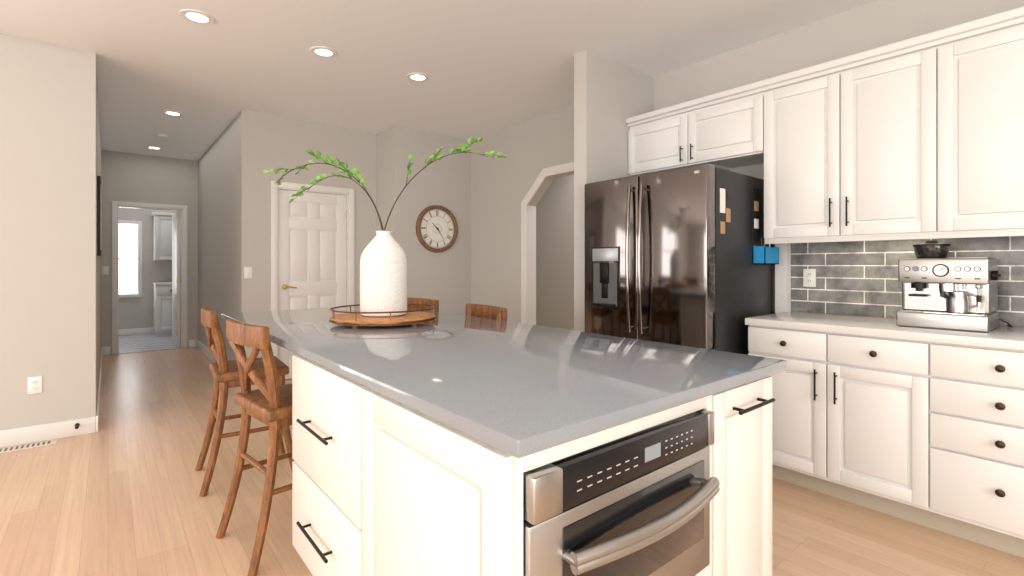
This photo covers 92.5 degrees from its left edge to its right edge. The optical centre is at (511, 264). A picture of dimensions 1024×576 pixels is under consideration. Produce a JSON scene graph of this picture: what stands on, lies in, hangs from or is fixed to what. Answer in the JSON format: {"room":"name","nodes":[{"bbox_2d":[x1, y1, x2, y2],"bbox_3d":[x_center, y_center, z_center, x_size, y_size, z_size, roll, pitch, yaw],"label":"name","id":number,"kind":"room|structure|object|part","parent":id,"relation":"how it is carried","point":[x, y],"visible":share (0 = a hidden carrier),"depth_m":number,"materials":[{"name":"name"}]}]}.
{"room":"kitchen","nodes":[
{"label":"kitchen","id":0,"kind":"room"},
{"bbox_2d":[0,33,95,430],"bbox_3d":[-5.099,-0.165,1.965,5.230,2.770,0.120,0,0,-40],"label":"wall","id":1,"kind":"structure","parent":0,"point":[48,212],"depth_m":3.42,"materials":[{"name":"grey paint"}]},
{"bbox_2d":[28,376,41,393],"bbox_3d":[-3.287,0.828,3.375,0.072,0.115,0.008,0,0,-40],"label":"outlet","id":2,"kind":"object","parent":1,"relation":"attached to","point":[34,384],"visible":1,"depth_m":3.37,"materials":[{"name":"white plastic"}]},
{"bbox_2d":[0,416,95,447],"bbox_3d":[-5.006,1.163,1.954,5.100,0.115,0.014,0,0,-40],"label":"baseboard","id":3,"kind":"structure","parent":1,"relation":"attached to","point":[31,434],"depth_m":3.40,"materials":[{"name":"white wood"}]},
{"bbox_2d":[96,67,100,407],"bbox_3d":[-4.368,-0.165,5.095,0.120,2.770,3.780,0,0,-40],"label":"wall","id":4,"kind":"structure","parent":0,"point":[98,265],"depth_m":4.20,"materials":[{"name":"grey paint"}]},
{"bbox_2d":[97,176,100,255],"bbox_3d":[-3.575,-0.405,4.245,0.022,0.650,0.600,0,0,-40],"label":"framed picture","id":5,"kind":"object","parent":4,"relation":"attached to","point":[98,215],"visible":1,"depth_m":4.02,"materials":[{"name":"black"}]},
{"bbox_2d":[96,347,102,431],"bbox_3d":[-4.273,1.163,5.086,0.014,0.115,3.913,0,0,-40],"label":"baseboard","id":6,"kind":"structure","parent":4,"relation":"attached to","point":[98,401],"depth_m":4.20,"materials":[{"name":"white wood"}]},
{"bbox_2d":[101,150,197,354],"bbox_3d":[-5.138,-0.165,6.988,1.340,2.770,0.120,0,0,-40],"label":"wall","id":7,"kind":"structure","parent":0,"point":[133,177],"depth_m":6.91,"materials":[{"name":"grey paint"}]},
{"bbox_2d":[102,266,108,274],"bbox_3d":[-5.490,0.072,6.613,0.072,0.115,0.008,0,0,-40],"label":"light switch","id":8,"kind":"object","parent":7,"relation":"attached to","point":[105,270],"visible":1,"depth_m":6.61,"materials":[{"name":"white plastic"}]},
{"bbox_2d":[103,347,109,355],"bbox_3d":[-5.477,1.163,6.621,0.080,0.115,0.014,0,0,-40],"label":"baseboard","id":9,"kind":"structure","parent":7,"relation":"attached to","point":[106,350],"depth_m":6.61,"materials":[{"name":"white wood"}]},
{"bbox_2d":[112,201,176,354],"bbox_3d":[-5.200,0.174,6.933,0.720,2.092,0.150,0,0,-39],"label":"trim","id":10,"kind":"structure","parent":7,"relation":"attached to","point":[116,205],"depth_m":6.71,"materials":[{"name":"white wood"}]},
{"bbox_2d":[177,205,183,347],"bbox_3d":[-5.111,0.174,7.478,0.070,2.092,0.878,0,0,-39],"label":"trim","id":11,"kind":"structure","parent":7,"relation":"attached to","point":[179,207],"depth_m":7.24,"materials":[{"name":"white wood"}]},
{"bbox_2d":[189,339,196,347],"bbox_3d":[-4.721,1.163,7.244,0.100,0.115,0.014,0,0,-40],"label":"baseboard","id":12,"kind":"structure","parent":7,"relation":"attached to","point":[192,343],"depth_m":7.24,"materials":[{"name":"white wood"}]},
{"bbox_2d":[119,208,180,328],"bbox_3d":[-6.509,-0.165,8.682,4.200,2.770,0.120,0,0,-40],"label":"wall","id":13,"kind":"structure","parent":0,"point":[135,312],"depth_m":8.64,"materials":[{"name":"grey"}]},
{"bbox_2d":[119,220,141,297],"bbox_3d":[-6.821,-0.105,8.314,0.870,1.330,0.050,0,0,-40],"label":"laundry window","id":14,"kind":"structure","parent":13,"relation":"in","point":[130,258],"depth_m":8.51,"materials":[{"name":"white glass"}]},
{"bbox_2d":[119,327,154,335],"bbox_3d":[-6.466,1.163,8.630,3.960,0.115,0.014,0,0,-40],"label":"baseboard","id":15,"kind":"structure","parent":13,"relation":"attached to","point":[137,331],"depth_m":8.55,"materials":[{"name":"white wood"}]},
{"bbox_2d":[119,333,188,353],"bbox_3d":[-5.233,1.217,8.244,2.789,0.006,2.180,0,0,-40],"label":"floor","id":16,"kind":"structure","parent":0,"point":[140,343],"depth_m":7.58,"materials":[{"name":"grey tile"}]},
{"bbox_2d":[151,212,180,335],"bbox_3d":[-5.850,0.155,8.724,0.890,2.130,0.645,0,0,-40],"label":"laundry cabinets","id":17,"kind":"object","parent":16,"relation":"on","point":[162,291],"visible":0.31,"depth_m":8.46,"materials":[{"name":"white wood"}]},
{"bbox_2d":[198,114,238,360],"bbox_3d":[-3.681,-0.165,6.180,0.120,2.770,2.980,0,0,-40],"label":"wall","id":18,"kind":"structure","parent":0,"point":[218,226],"depth_m":5.82,"materials":[{"name":"grey paint"}]},
{"bbox_2d":[197,339,213,361],"bbox_3d":[-3.734,1.163,6.137,0.014,0.115,2.979,0,0,-40],"label":"baseboard","id":19,"kind":"structure","parent":18,"relation":"attached to","point":[204,349],"depth_m":6.62,"materials":[{"name":"white wood"}]},
{"bbox_2d":[239,110,375,358],"bbox_3d":[-2.194,-0.165,5.397,1.420,2.770,0.120,0,0,-40],"label":"wall","id":20,"kind":"structure","parent":0,"point":[268,142],"depth_m":5.11,"materials":[{"name":"grey paint"}]},
{"bbox_2d":[244,267,251,277],"bbox_3d":[-2.656,0.077,4.932,0.072,0.115,0.008,0,0,-40],"label":"light switch","id":21,"kind":"object","parent":20,"relation":"attached to","point":[247,272],"visible":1,"depth_m":4.93,"materials":[{"name":"white plastic"}]},
{"bbox_2d":[271,181,354,378],"bbox_3d":[-2.182,0.174,5.383,0.884,2.092,0.136,0,0,-40],"label":"door","id":22,"kind":"structure","parent":20,"relation":"attached to","point":[311,249],"depth_m":5.35,"materials":[{"name":"white wood"}]},
{"bbox_2d":[376,125,470,314],"bbox_3d":[-1.050,-0.165,6.029,1.150,2.770,0.600,0,0,-40],"label":"wall","id":23,"kind":"structure","parent":0,"point":[444,278],"depth_m":5.71,"materials":[{"name":"grey paint"}]},
{"bbox_2d":[416,205,457,252],"bbox_3d":[-0.873,-0.425,5.760,0.558,0.558,0.038,0,0,-40],"label":"wall clock","id":24,"kind":"object","parent":23,"relation":"attached to","point":[436,228],"visible":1,"depth_m":5.76,"materials":[{"name":"brown wood"}]},
{"bbox_2d":[0,0,877,160],"bbox_3d":[-2.165,-1.590,3.334,11.500,0.080,14.500,0,0,-40],"label":"ceiling","id":25,"kind":"structure","parent":0,"point":[487,67],"depth_m":3.56,"materials":[{"name":"white paint"}]},
{"bbox_2d":[145,146,162,149],"bbox_3d":[-4.726,-1.546,6.472,0.188,0.006,0.188,0,0,-40],"label":"recessed light","id":26,"kind":"object","parent":25,"relation":"in","point":[155,147],"visible":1,"depth_m":6.45,"materials":[{"name":"white"}]},
{"bbox_2d":[156,134,168,137],"bbox_3d":[-4.162,-1.532,5.835,0.128,0.034,0.128,0,0,-40],"label":"smoke detector","id":27,"kind":"object","parent":25,"relation":"attached to","point":[162,136],"visible":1,"depth_m":5.80,"materials":[{"name":"white plastic"}]},
{"bbox_2d":[162,110,183,115],"bbox_3d":[-3.461,-1.546,5.000,0.188,0.006,0.188,0,0,-40],"label":"recessed light","id":28,"kind":"object","parent":25,"relation":"in","point":[171,113],"visible":1,"depth_m":4.99,"materials":[{"name":"white"}]},
{"bbox_2d":[179,9,214,24],"bbox_3d":[-1.964,-1.546,3.059,0.188,0.006,0.188,0,0,-40],"label":"recessed light","id":29,"kind":"object","parent":25,"relation":"in","point":[197,17],"visible":1,"depth_m":3.05,"materials":[{"name":"white"}]},
{"bbox_2d":[310,46,336,57],"bbox_3d":[-1.369,-1.546,3.563,0.188,0.006,0.188,0,0,-40],"label":"recessed light","id":30,"kind":"object","parent":25,"relation":"in","point":[322,52],"visible":1,"depth_m":3.56,"materials":[{"name":"white"}]},
{"bbox_2d":[406,73,428,81],"bbox_3d":[-0.776,-1.546,4.039,0.188,0.006,0.188,0,0,-40],"label":"recessed light","id":31,"kind":"object","parent":25,"relation":"in","point":[418,77],"visible":1,"depth_m":4.03,"materials":[{"name":"white"}]},
{"bbox_2d":[0,347,1023,575],"bbox_3d":[-2.165,1.250,3.334,11.500,0.060,14.500,0,0,-40],"label":"floor","id":32,"kind":"structure","parent":0,"point":[117,493],"depth_m":2.42,"materials":[{"name":"brown wood"}]},
{"bbox_2d":[0,439,57,452],"bbox_3d":[-3.371,1.216,3.186,0.610,0.006,0.105,0,0,-40],"label":"floor vent","id":33,"kind":"object","parent":32,"relation":"in","point":[26,446],"visible":1,"depth_m":3.28,"materials":[{"name":"beige metal"}]},
{"bbox_2d":[195,306,293,496],"bbox_3d":[-1.562,0.735,2.886,0.495,0.980,0.445,0,0,-36],"label":"stool","id":34,"kind":"object","parent":32,"relation":"on","point":[224,372],"visible":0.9,"depth_m":2.70,"materials":[{"name":"brown wood"}]},
{"bbox_2d":[216,319,291,575],"bbox_3d":[-1.006,0.735,2.227,0.445,0.980,0.495,0,0,43],"label":"stool","id":35,"kind":"object","parent":32,"relation":"on","point":[269,404],"visible":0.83,"depth_m":2.03,"materials":[{"name":"brown wood"}]},
{"bbox_2d":[407,297,438,310],"bbox_3d":[-0.805,0.735,3.445,0.495,0.980,0.445,0,0,-42],"label":"stool","id":36,"kind":"object","parent":32,"relation":"on","point":[432,302],"visible":0.1,"depth_m":3.56,"materials":[{"name":"brown wood"}]},
{"bbox_2d":[466,303,506,320],"bbox_3d":[-0.315,0.735,2.850,0.495,0.980,0.445,0,0,-34],"label":"stool","id":37,"kind":"object","parent":32,"relation":"on","point":[488,311],"visible":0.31,"depth_m":2.96,"materials":[{"name":"brown wood"}]},
{"bbox_2d":[222,318,786,575],"bbox_3d":[-0.433,0.779,2.237,1.133,0.882,2.818,0,0,-40],"label":"kitchen island","id":38,"kind":"object","parent":32,"relation":"on","point":[446,444],"depth_m":1.18,"materials":[{"name":"white painted wood"},{"name":"gray quartz"},{"name":"black metal"}]},
{"bbox_2d":[221,306,786,449],"bbox_3d":[-0.475,0.321,2.330,1.130,0.034,2.900,0,0,-40],"label":"island countertop","id":39,"kind":"structure","parent":38,"relation":"on","point":[520,386],"depth_m":1.46,"materials":[{"name":"grey stone"}]},
{"bbox_2d":[329,303,435,326],"bbox_3d":[-0.675,0.263,2.580,0.543,0.082,0.543,0,0,-40],"label":"round tray","id":40,"kind":"object","parent":39,"relation":"on","point":[358,319],"visible":0.85,"depth_m":2.40,"materials":[{"name":"brown wood"}]},
{"bbox_2d":[262,136,505,316],"bbox_3d":[-0.681,-0.192,2.610,1.027,0.909,0.971,0,0,-40],"label":"vase","id":41,"kind":"object","parent":40,"relation":"on","point":[383,273],"visible":1,"depth_m":2.50,"materials":[{"name":"white ceramic"}]},
{"bbox_3d":[0.180,0.588,1.209,0.638,0.408,0.453,0,0,-40],"label":"microwave drawer","id":42,"kind":"part","parent":38,"relation":"part of","materials":[{"name":"silver metal"}]},
{"bbox_2d":[584,163,778,354],"bbox_3d":[1.109,0.322,3.273,0.905,1.797,0.979,0,0,-40],"label":"refrigerator","id":43,"kind":"object","parent":32,"relation":"on","point":[685,256],"visible":0.58,"depth_m":2.96,"materials":[{"name":"grey metal"}]},
{"bbox_2d":[748,326,905,519],"bbox_3d":[1.860,0.783,2.718,0.627,0.873,0.812,0,0,-40],"label":"base cabinet","id":44,"kind":"object","parent":32,"relation":"on","point":[839,405],"depth_m":2.48,"materials":[{"name":"white wood"}]},
{"bbox_2d":[906,342,1023,557],"bbox_3d":[2.264,0.783,2.227,0.627,0.873,0.582,0,0,-40],"label":"base cabinet","id":45,"kind":"object","parent":32,"relation":"on","point":[965,404],"depth_m":2.11,"materials":[{"name":"white wood"}]},
{"bbox_2d":[745,310,1023,349],"bbox_3d":[2.347,0.326,2.115,0.642,0.040,2.378,0,0,-40],"label":"countertop","id":46,"kind":"structure","parent":45,"relation":"on","point":[860,325],"depth_m":2.39,"materials":[{"name":"white stone"}]},
{"bbox_2d":[896,240,1012,332],"bbox_3d":[2.163,0.089,2.402,0.478,0.431,0.382,0,0,-40],"label":"espresso machine","id":47,"kind":"object","parent":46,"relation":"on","point":[940,290],"visible":1,"depth_m":2.33,"materials":[{"name":"silver metal"}]},
{"bbox_2d":[536,174,573,329],"bbox_3d":[1.923,-0.165,6.251,0.120,2.770,5.200,0,0,-40],"label":"wall","id":48,"kind":"structure","parent":0,"point":[555,257],"depth_m":7.65,"materials":[{"name":"grey paint"}]},
{"bbox_2d":[574,50,653,331],"bbox_3d":[0.815,-0.165,3.834,0.824,2.770,0.120,0,0,-40],"label":"wall","id":49,"kind":"structure","parent":0,"point":[611,97],"depth_m":3.62,"materials":[{"name":"grey paint"}]},
{"bbox_2d":[471,0,1023,322],"bbox_3d":[1.994,-0.165,3.147,0.120,2.770,8.920,0,0,-40],"label":"wall","id":50,"kind":"structure","parent":0,"point":[873,25],"depth_m":3.93,"materials":[{"name":"grey paint"}]},
{"bbox_2d":[527,205,535,324],"bbox_3d":[0.582,0.290,4.860,0.130,1.860,1.184,0,0,-40],"label":"trim","id":51,"kind":"structure","parent":50,"relation":"attached to","point":[531,264],"depth_m":5.30,"materials":[{"name":"white wood"}]},
{"bbox_2d":[521,162,573,323],"bbox_3d":[0.528,0.113,4.816,0.018,2.215,1.330,0,0,-40],"label":"trim","id":52,"kind":"structure","parent":50,"relation":"attached to","point":[550,171],"depth_m":5.26,"materials":[{"name":"white"}]},
{"bbox_2d":[626,86,757,175],"bbox_3d":[1.364,-0.898,3.540,0.347,0.397,1.024,0,0,-40],"label":"upper cabinet","id":53,"kind":"object","parent":50,"relation":"attached to","point":[723,131],"depth_m":3.38,"materials":[{"name":"white wood"}]},
{"bbox_2d":[758,42,929,245],"bbox_3d":[1.971,-0.624,2.803,0.347,0.944,0.885,0,0,-40],"label":"upper cabinet","id":54,"kind":"object","parent":50,"relation":"attached to","point":[879,162],"depth_m":2.70,"materials":[{"name":"white wood"}]},
{"bbox_2d":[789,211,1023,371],"bbox_3d":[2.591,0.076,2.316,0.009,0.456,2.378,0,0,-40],"label":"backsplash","id":55,"kind":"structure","parent":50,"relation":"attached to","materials":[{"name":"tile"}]},
{"bbox_2d":[803,268,815,287],"bbox_3d":[1.903,0.083,3.136,0.008,0.115,0.072,0,0,-40],"label":"outlet","id":56,"kind":"object","parent":55,"relation":"attached to","point":[809,274],"depth_m":3.13,"materials":[{"name":"white plastic"}]},
{"bbox_2d":[918,14,1023,237],"bbox_3d":[2.481,-0.624,2.185,0.347,0.944,0.962,0,0,-40],"label":"upper cabinet","id":57,"kind":"object","parent":50,"relation":"attached to","point":[971,82],"depth_m":2.30,"materials":[{"name":"white wood"}]}
]}

